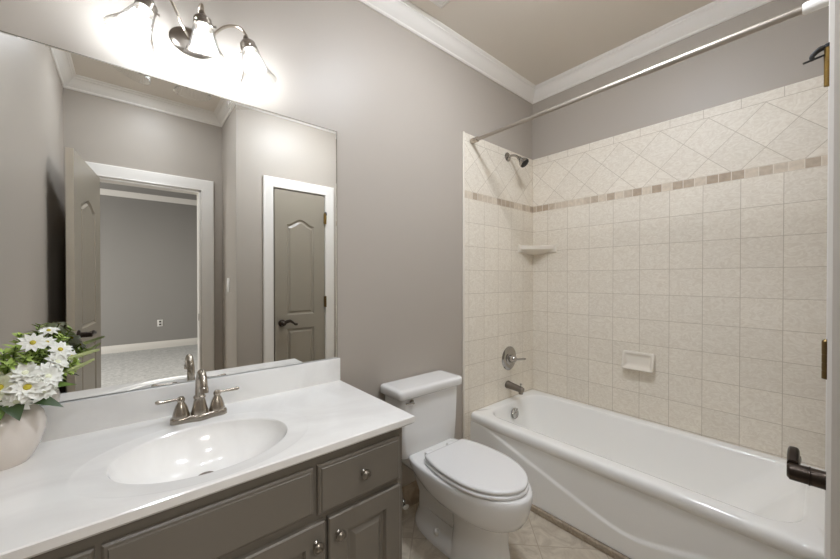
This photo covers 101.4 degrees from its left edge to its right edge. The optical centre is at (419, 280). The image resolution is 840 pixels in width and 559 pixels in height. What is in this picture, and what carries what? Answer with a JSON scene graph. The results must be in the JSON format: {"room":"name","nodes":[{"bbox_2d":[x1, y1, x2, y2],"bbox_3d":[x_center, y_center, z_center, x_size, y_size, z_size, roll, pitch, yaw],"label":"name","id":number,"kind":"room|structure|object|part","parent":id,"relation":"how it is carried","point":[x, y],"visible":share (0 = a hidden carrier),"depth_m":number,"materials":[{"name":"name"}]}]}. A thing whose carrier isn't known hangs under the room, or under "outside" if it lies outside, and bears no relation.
{"room":"bathroom","nodes":[
{"label":"bathroom","id":0,"kind":"room"},
{"bbox_2d":[16,333,48,354],"bbox_3d":[-1.029,0.261,0.882,0.108,0.252,0.038,0,0,-21],"label":"daisy","id":1,"kind":"object","parent":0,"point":[33,342],"visible":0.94,"depth_m":0.89,"materials":[{"name":"white plant"}]},
{"bbox_2d":[0,0,532,486],"bbox_3d":[-0.211,-0.108,1.841,3.002,2.730,0.109,0,1,-40],"label":"wall","id":2,"kind":"structure","parent":0,"point":[399,106],"depth_m":1.83,"materials":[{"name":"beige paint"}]},
{"bbox_2d":[0,30,336,401],"bbox_3d":[-0.810,-0.169,1.268,1.102,1.065,0.006,0,1,-40],"label":"wall mirror","id":3,"kind":"object","parent":2,"relation":"attached to","point":[172,231],"visible":0.95,"depth_m":1.18,"materials":[{"name":"silver mirror"}]},
{"bbox_2d":[40,357,339,442],"bbox_3d":[-0.803,0.418,1.268,1.111,0.106,0.021,0,1,-40],"label":"backsplash","id":4,"kind":"structure","parent":2,"relation":"attached to","point":[92,414],"depth_m":1.18,"materials":[{"name":"white stone"}]},
{"bbox_2d":[128,0,260,71],"bbox_3d":[-0.750,-0.837,1.175,0.492,0.230,0.218,0,1,-40],"label":"vanity light","id":5,"kind":"object","parent":2,"relation":"attached to","point":[196,42],"visible":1,"depth_m":1.21,"materials":[{"name":"silver metal"}]},
{"bbox_3d":[-0.870,-0.816,1.066,0.052,0.079,0.042,0,1,-40],"label":"bulb","id":6,"kind":"part","parent":5,"relation":"part of","materials":[{"name":"white glass"}]},
{"bbox_3d":[-0.835,-0.905,1.153,0.022,0.093,0.159,0,0,14],"label":"arm","id":7,"kind":"part","parent":5,"relation":"part of","materials":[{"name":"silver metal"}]},
{"bbox_3d":[-0.816,-0.865,1.238,0.138,0.098,0.037,0,1,-40],"label":"wall plate","id":8,"kind":"part","parent":5,"relation":"part of","materials":[{"name":"silver metal"}]},
{"bbox_3d":[-0.768,-0.899,1.190,0.012,0.073,0.135,0,1,-45],"label":"arm","id":9,"kind":"part","parent":5,"relation":"part of","materials":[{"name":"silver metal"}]},
{"bbox_3d":[-0.719,-0.812,1.147,0.042,0.079,0.042,0,1,-40],"label":"bulb","id":10,"kind":"part","parent":5,"relation":"part of","materials":[{"name":"white glass"}]},
{"bbox_3d":[-0.716,-0.896,1.248,0.180,0.073,0.023,0,0,-6],"label":"arm","id":11,"kind":"part","parent":5,"relation":"part of","materials":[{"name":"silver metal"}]},
{"bbox_3d":[-0.616,-0.816,1.272,0.049,0.079,0.042,0,1,-40],"label":"bulb","id":12,"kind":"part","parent":5,"relation":"part of","materials":[{"name":"white glass"}]},
{"bbox_2d":[402,463,408,509],"bbox_3d":[-0.101,1.043,1.814,0.060,0.326,0.090,0,0,-34],"label":"shutoff valve","id":13,"kind":"object","parent":2,"relation":"attached to","point":[405,506],"visible":0.31,"depth_m":1.79,"materials":[{"name":"silver metal"}]},
{"bbox_2d":[402,480,418,510],"bbox_3d":[-0.061,1.193,1.911,0.878,0.127,0.010,0,1,-40],"label":"baseboard","id":14,"kind":"structure","parent":2,"relation":"attached to","point":[410,491],"depth_m":1.92,"materials":[{"name":"brown tile"}]},
{"bbox_2d":[462,131,464,438],"bbox_3d":[0.280,0.153,2.190,0.012,2.203,0.011,0,1,-40],"label":"trim","id":15,"kind":"structure","parent":2,"relation":"attached to","point":[463,264],"depth_m":2.19,"materials":[{"name":"beige ceramic"}]},
{"bbox_2d":[502,346,525,369],"bbox_3d":[0.683,0.563,2.478,0.189,0.172,0.081,0,1,-40],"label":"shower valve","id":16,"kind":"object","parent":2,"relation":"attached to","point":[509,358],"visible":1,"depth_m":2.47,"materials":[{"name":"silver metal"}]},
{"bbox_3d":[0.708,0.563,2.494,0.141,0.056,0.051,0,0,-27],"label":"lever handle","id":17,"kind":"part","parent":16,"relation":"part of","materials":[{"name":"silver metal"}]},
{"bbox_2d":[505,381,524,394],"bbox_3d":[0.679,0.756,2.444,0.060,0.073,0.137,0,1,-40],"label":"tub spout","id":18,"kind":"object","parent":2,"relation":"attached to","point":[510,385],"visible":1,"depth_m":2.42,"materials":[{"name":"silver metal"}]},
{"bbox_2d":[505,152,528,167],"bbox_3d":[0.691,-0.859,2.428,0.161,0.131,0.070,0,1,44],"label":"showerhead","id":19,"kind":"object","parent":2,"relation":"attached to","point":[523,162],"visible":1,"depth_m":2.40,"materials":[{"name":"silver metal"}]},
{"bbox_2d":[518,244,556,254],"bbox_3d":[0.875,-0.236,2.556,0.202,0.072,0.202,0,1,-40],"label":"corner shelf","id":20,"kind":"object","parent":2,"relation":"attached to","point":[541,249],"visible":1,"depth_m":2.56,"materials":[{"name":"beige ceramic"}]},
{"bbox_2d":[358,0,772,103],"bbox_3d":[0.493,-1.422,1.018,2.782,0.090,2.060,0,1,-40],"label":"trim","id":21,"kind":"structure","parent":2,"relation":"attached to","point":[404,13],"depth_m":2.06,"materials":[{"name":"white paint"}]},
{"bbox_2d":[531,504,629,558],"bbox_3d":[0.811,1.244,1.652,0.018,0.030,1.511,0,1,-40],"label":"baseboard","id":22,"kind":"structure","parent":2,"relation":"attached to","point":[577,533],"depth_m":1.68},
{"bbox_2d":[470,0,828,143],"bbox_3d":[0.825,-0.898,1.650,0.042,0.042,1.513,0,1,-40],"label":"shower rod","id":23,"kind":"object","parent":2,"relation":"attached to","point":[810,6],"visible":0.92,"depth_m":1.35,"materials":[{"name":"metal"}]},
{"bbox_2d":[402,502,630,558],"bbox_3d":[0.472,1.313,1.046,3.002,0.100,2.220,0,1,-40],"label":"floor","id":24,"kind":"structure","parent":0,"point":[538,538],"depth_m":1.64,"materials":[{"name":"tile"}]},
{"bbox_2d":[29,428,401,558],"bbox_3d":[-0.632,0.882,1.040,1.071,0.762,0.591,0,1,-40],"label":"vanity cabinet","id":25,"kind":"object","parent":24,"relation":"on","point":[344,503],"visible":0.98,"depth_m":0.94,"materials":[{"name":"grey paint"}]},
{"bbox_3d":[-0.755,0.605,0.594,0.281,0.144,0.017,0,1,-40],"label":"drawer","id":26,"kind":"part","parent":25,"relation":"part of","materials":[{"name":"grey paint"}]},
{"bbox_2d":[0,357,414,558],"bbox_3d":[-0.625,0.483,1.058,1.111,0.232,0.571,0,1,-40],"label":"countertop","id":27,"kind":"structure","parent":25,"relation":"on","point":[100,464],"depth_m":1.03,"materials":[{"name":"white stone"}]},
{"bbox_2d":[0,404,46,470],"bbox_3d":[-1.074,0.388,0.884,0.157,0.168,0.157,0,1,-40],"label":"flower vase","id":28,"kind":"object","parent":27,"relation":"on","point":[19,440],"visible":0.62,"depth_m":0.87,"materials":[{"name":"white ceramic"}]},
{"bbox_2d":[0,347,14,370],"bbox_3d":[-1.046,0.276,0.861,0.054,0.223,0.054,0,0,-7],"label":"sprig","id":29,"kind":"object","parent":28,"relation":"in","point":[3,357],"visible":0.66,"depth_m":0.86,"materials":[{"name":"green plant"}]},
{"bbox_2d":[0,371,15,400],"bbox_3d":[-1.039,0.305,0.843,0.082,0.167,0.060,0,0,13],"label":"blossom","id":30,"kind":"object","parent":28,"relation":"in","point":[4,379],"visible":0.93,"depth_m":0.84,"materials":[{"name":"beige plant"}]},
{"bbox_2d":[0,357,17,374],"bbox_3d":[-1.040,0.290,0.861,0.083,0.196,0.041,0,0,28],"label":"sprig","id":31,"kind":"object","parent":28,"relation":"in","point":[11,361],"visible":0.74,"depth_m":0.85,"materials":[{"name":"green plant"}]},
{"bbox_2d":[4,341,25,362],"bbox_3d":[-1.047,0.272,0.883,0.052,0.230,0.049,0,0,24],"label":"sprig","id":32,"kind":"object","parent":28,"relation":"in","point":[15,346],"visible":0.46,"depth_m":0.89,"materials":[{"name":"green plant"}]},
{"bbox_2d":[0,394,32,409],"bbox_3d":[-1.034,0.327,0.858,0.109,0.122,0.054,0,0,1],"label":"blossom","id":33,"kind":"object","parent":28,"relation":"in","point":[5,399],"visible":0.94,"depth_m":0.85,"materials":[{"name":"white plant"}]},
{"bbox_2d":[5,332,32,364],"bbox_3d":[-1.051,0.260,0.899,0.043,0.254,0.053,0,0,29],"label":"sprig","id":34,"kind":"object","parent":28,"relation":"in","point":[19,334],"visible":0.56,"depth_m":0.90,"materials":[{"name":"green plant"}]},
{"bbox_2d":[6,361,44,385],"bbox_3d":[-1.020,0.297,0.865,0.113,0.181,0.047,0,0,-21],"label":"blossom","id":35,"kind":"object","parent":28,"relation":"in","point":[22,370],"visible":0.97,"depth_m":0.87,"materials":[{"name":"white plant"}]},
{"bbox_2d":[0,375,50,403],"bbox_3d":[-1.006,0.307,0.863,0.101,0.162,0.058,0,0,-7],"label":"blossom","id":36,"kind":"object","parent":28,"relation":"in","point":[31,390],"visible":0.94,"depth_m":0.86,"materials":[{"name":"white plant"}]},
{"bbox_2d":[23,384,31,389],"bbox_3d":[-0.987,0.267,0.865,0.017,0.017,0.012,0,1,-40],"label":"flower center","id":37,"kind":"object","parent":36,"relation":"on","point":[25,386],"depth_m":0.86,"materials":[{"name":"yellow plant"}]},
{"bbox_2d":[15,353,35,364],"bbox_3d":[-1.030,0.284,0.884,0.080,0.206,0.049,0,0,29],"label":"sprig","id":38,"kind":"object","parent":28,"relation":"in","point":[28,357],"visible":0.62,"depth_m":0.88,"materials":[{"name":"green plant"}]},
{"bbox_2d":[28,348,48,365],"bbox_3d":[-1.039,0.277,0.911,0.092,0.220,0.045,0,1,-40],"label":"sprig","id":39,"kind":"object","parent":28,"relation":"in","point":[38,349],"visible":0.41,"depth_m":0.92,"materials":[{"name":"green plant"}]},
{"bbox_2d":[28,363,63,391],"bbox_3d":[-1.019,0.301,0.884,0.144,0.174,0.066,0,0,-25],"label":"blossom","id":40,"kind":"object","parent":28,"relation":"in","point":[55,375],"visible":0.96,"depth_m":0.90,"materials":[{"name":"white plant"}]},
{"bbox_3d":[-1.052,0.329,0.836,0.046,0.077,0.105,0,1,-40],"label":"broad leaf","id":41,"kind":"object","parent":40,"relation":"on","visible":0},
{"bbox_2d":[0,400,8,420],"bbox_3d":[-1.038,0.328,0.852,0.036,0.080,0.099,0,1,-40],"label":"broad leaf","id":42,"kind":"object","parent":41,"relation":"on","point":[2,412],"visible":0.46,"depth_m":0.83,"materials":[{"name":"green plant"}]},
{"bbox_2d":[0,404,24,420],"bbox_3d":[-1.024,0.329,0.854,0.114,0.077,0.041,0,0,12],"label":"broad leaf","id":43,"kind":"object","parent":42,"relation":"on","point":[16,411],"visible":0.33,"depth_m":0.84,"materials":[{"name":"green plant"}]},
{"bbox_2d":[31,396,62,406],"bbox_3d":[-1.005,0.330,0.884,0.140,0.074,0.033,0,0,-13],"label":"broad leaf","id":44,"kind":"object","parent":42,"relation":"on","point":[50,401],"visible":0.27,"depth_m":0.90,"materials":[{"name":"green plant"}]},
{"bbox_2d":[56,381,76,387],"bbox_3d":[-1.009,0.319,0.911,0.147,0.096,0.030,0,0,-22],"label":"broad leaf","id":45,"kind":"object","parent":42,"relation":"on","point":[60,384],"visible":0.19,"depth_m":0.94,"materials":[{"name":"green plant"}]},
{"bbox_2d":[33,381,58,404],"bbox_3d":[-1.013,0.321,0.877,0.125,0.134,0.054,0,0,-37],"label":"blossom","id":46,"kind":"object","parent":28,"relation":"in","point":[50,392],"visible":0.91,"depth_m":0.90,"materials":[{"name":"white plant"}]},
{"bbox_2d":[37,336,56,360],"bbox_3d":[-1.036,0.269,0.928,0.081,0.236,0.035,0,1,-40],"label":"daisy","id":47,"kind":"object","parent":28,"relation":"in","point":[50,340],"visible":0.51,"depth_m":0.94,"materials":[{"name":"white plant"}]},
{"bbox_2d":[38,327,59,336],"bbox_3d":[-1.048,0.259,0.930,0.039,0.257,0.110,0,0,32],"label":"daisy","id":48,"kind":"object","parent":28,"relation":"in","point":[50,330],"visible":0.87,"depth_m":0.95,"materials":[{"name":"white plant"}]},
{"bbox_2d":[35,333,68,365],"bbox_3d":[-1.031,0.266,0.932,0.049,0.243,0.124,0,0,22],"label":"sprig","id":49,"kind":"object","parent":28,"relation":"in","point":[59,334],"visible":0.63,"depth_m":0.96,"materials":[{"name":"green plant"}]},
{"bbox_2d":[44,352,69,371],"bbox_3d":[-1.009,0.289,0.918,0.107,0.196,0.052,0,1,-40],"label":"blossom","id":50,"kind":"object","parent":28,"relation":"in","point":[59,362],"visible":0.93,"depth_m":0.93,"materials":[{"name":"white plant"}]},
{"bbox_2d":[47,341,72,357],"bbox_3d":[-1.024,0.277,0.926,0.131,0.221,0.036,0,1,-40],"label":"daisy","id":51,"kind":"object","parent":28,"relation":"in","point":[61,347],"visible":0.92,"depth_m":0.95,"materials":[{"name":"white plant"}]},
{"bbox_2d":[62,364,76,380],"bbox_3d":[-1.016,0.308,0.921,0.140,0.159,0.051,0,1,-40],"label":"sprig","id":52,"kind":"object","parent":28,"relation":"in","point":[70,366],"visible":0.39,"depth_m":0.95,"materials":[{"name":"green plant"}]},
{"bbox_2d":[63,358,80,379],"bbox_3d":[-1.017,0.298,0.930,0.149,0.179,0.046,0,1,-40],"label":"sprig","id":53,"kind":"object","parent":28,"relation":"in","point":[75,361],"visible":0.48,"depth_m":0.97,"materials":[{"name":"green plant"}]},
{"bbox_2d":[66,350,78,362],"bbox_3d":[-1.029,0.290,0.932,0.154,0.196,0.037,0,1,-40],"label":"daisy","id":54,"kind":"object","parent":28,"relation":"in","point":[71,351],"visible":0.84,"depth_m":0.97,"materials":[{"name":"white plant"}]},
{"bbox_2d":[63,358,93,372],"bbox_3d":[-1.000,0.298,0.933,0.181,0.158,0.016,0,0,-30],"label":"spike","id":55,"kind":"object","parent":28,"relation":"in","point":[76,367],"visible":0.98,"depth_m":0.96,"materials":[{"name":"green plant"}]},
{"bbox_2d":[67,349,98,360],"bbox_3d":[-1.000,0.286,0.941,0.189,0.183,0.019,0,0,-33],"label":"spike","id":56,"kind":"object","parent":28,"relation":"in","point":[82,354],"visible":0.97,"depth_m":0.97,"materials":[{"name":"green plant"}]},
{"bbox_2d":[155,369,238,425],"bbox_3d":[-0.750,0.382,1.172,0.194,0.177,0.159,0,0,-1],"label":"faucet","id":57,"kind":"object","parent":27,"relation":"on","point":[200,411],"visible":1,"depth_m":1.16,"materials":[{"name":"silver metal"}]},
{"bbox_3d":[-0.812,0.418,1.130,0.094,0.069,0.049,0,1,-40],"label":"handle","id":58,"kind":"part","parent":57,"relation":"part of","materials":[{"name":"silver metal"}]},
{"bbox_3d":[-0.755,0.460,1.179,0.166,0.020,0.063,0,1,-40],"label":"plate","id":59,"kind":"part","parent":57,"relation":"part of","materials":[{"name":"silver metal"}]},
{"bbox_3d":[-0.728,0.373,1.147,0.051,0.159,0.132,0,1,-40],"label":"spout","id":60,"kind":"part","parent":57,"relation":"part of","materials":[{"name":"silver metal"}]},
{"bbox_3d":[-0.698,0.417,1.227,0.094,0.069,0.049,0,1,-40],"label":"handle","id":61,"kind":"part","parent":57,"relation":"part of","materials":[{"name":"silver metal"}]},
{"bbox_3d":[-0.376,0.916,0.918,0.258,0.446,0.017,0,1,-40],"label":"cabinet door","id":62,"kind":"part","parent":25,"relation":"part of","materials":[{"name":"grey paint"}]},
{"bbox_3d":[-0.285,0.746,0.964,0.031,0.031,0.028,0,1,-40],"label":"knob","id":63,"kind":"part","parent":25,"relation":"part of","materials":[{"name":"grey metal"}]},
{"bbox_3d":[-0.233,0.746,1.009,0.031,0.031,0.028,0,1,-40],"label":"knob","id":64,"kind":"part","parent":25,"relation":"part of","materials":[{"name":"grey metal"}]},
{"bbox_3d":[-0.182,0.602,1.081,0.292,0.144,0.017,0,1,-40],"label":"drawer","id":65,"kind":"part","parent":25,"relation":"part of","materials":[{"name":"grey paint"}]},
{"bbox_3d":[-0.170,0.914,1.093,0.260,0.446,0.017,0,1,-40],"label":"cabinet door","id":66,"kind":"part","parent":25,"relation":"part of","materials":[{"name":"grey paint"}]},
{"bbox_3d":[-0.167,0.597,1.064,0.031,0.031,0.028,0,1,-40],"label":"knob","id":67,"kind":"part","parent":25,"relation":"part of","materials":[{"name":"grey metal"}]},
{"bbox_2d":[380,370,532,558],"bbox_3d":[0.193,0.895,1.642,0.442,0.728,0.733,0,1,-40],"label":"toilet","id":68,"kind":"object","parent":24,"relation":"on","point":[472,495],"visible":0.96,"depth_m":1.57,"materials":[{"name":"white ceramic"}]},
{"bbox_3d":[-0.042,0.599,1.671,0.030,0.030,0.077,0,0,19],"label":"flush lever","id":69,"kind":"part","parent":68,"relation":"part of","materials":[{"name":"silver metal"}]},
{"bbox_3d":[0.013,0.727,1.852,0.400,0.308,0.162,0,1,-40],"label":"tank","id":70,"kind":"part","parent":68,"relation":"part of","materials":[{"name":"white ceramic"}]},
{"bbox_3d":[0.017,0.553,1.847,0.442,0.048,0.188,0,1,-40],"label":"tank lid","id":71,"kind":"part","parent":68,"relation":"part of","materials":[{"name":"white ceramic"}]},
{"bbox_3d":[0.230,1.062,1.599,0.360,0.394,0.619,0,1,-40],"label":"bowl","id":72,"kind":"part","parent":68,"relation":"part of","materials":[{"name":"white ceramic"}]},
{"bbox_3d":[0.269,0.855,1.552,0.343,0.017,0.463,0,1,-40],"label":"seat","id":73,"kind":"part","parent":68,"relation":"part of","materials":[{"name":"white plastic"}]},
{"bbox_3d":[0.269,0.836,1.552,0.336,0.018,0.454,0,1,-40],"label":"seat","id":74,"kind":"part","parent":68,"relation":"part of","materials":[{"name":"white plastic"}]},
{"bbox_2d":[470,390,824,558],"bbox_3d":[1.096,1.042,1.893,0.732,0.369,1.511,0,1,-40],"label":"bathtub","id":75,"kind":"object","parent":24,"relation":"on","point":[643,489],"visible":0.8,"depth_m":1.68,"materials":[{"name":"white ceramic"}]},
{"bbox_3d":[0.676,0.929,2.410,0.076,0.079,0.032,0,1,-40],"label":"overflow plate","id":76,"kind":"part","parent":75,"relation":"part of","materials":[{"name":"silver metal"}]},
{"bbox_2d":[408,0,715,84],"bbox_3d":[0.492,-1.497,1.003,3.002,0.060,2.280,0,1,-40],"label":"ceiling","id":77,"kind":"structure","parent":0,"point":[539,40],"depth_m":1.98,"materials":[{"name":"paint"}]},
{"bbox_2d":[430,0,450,7],"bbox_3d":[0.096,-1.460,1.636,0.306,0.022,0.300,0,1,-40],"label":"ceiling vent","id":78,"kind":"object","parent":77,"relation":"in","point":[440,3],"visible":1,"depth_m":1.80,"materials":[{"name":"white paint"}]},
{"bbox_2d":[532,0,828,469],"bbox_3d":[1.453,-0.110,2.116,0.109,2.730,1.642,0,1,-40],"label":"wall","id":79,"kind":"structure","parent":0,"point":[696,242],"depth_m":1.92,"materials":[{"name":"tile"}]},
{"bbox_2d":[621,350,654,372],"bbox_3d":[1.346,0.496,2.124,0.048,0.110,0.175,0,1,-40],"label":"soap dish","id":80,"kind":"object","parent":79,"relation":"attached to","point":[633,360],"visible":1,"depth_m":2.12,"materials":[{"name":"beige ceramic"}]},
{"bbox_3d":[1.229,-0.101,0.934,1.779,2.730,0.110,0,1,-40],"label":"wall","id":81,"kind":"structure","parent":0,"visible":0},
{"bbox_2d":[787,42,829,489],"bbox_3d":[0.895,0.245,0.757,0.460,2.015,0.103,0,1,-40],"label":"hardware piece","id":82,"kind":"structure","parent":81,"relation":"in","point":[803,474],"depth_m":0.69,"materials":[{"name":"black metal"}]},
{"bbox_3d":[0.785,0.375,0.688,0.146,0.065,0.068,0,1,-40],"label":"handle","id":83,"kind":"part","parent":82,"relation":"part of","materials":[{"name":"brown metal"}]},
{"bbox_2d":[824,0,839,558],"bbox_3d":[0.897,0.205,0.742,0.624,2.119,0.024,0,1,-40],"label":"trim","id":84,"kind":"structure","parent":81,"relation":"attached to","point":[832,422],"depth_m":0.55,"materials":[{"name":"white paint"}]}
]}

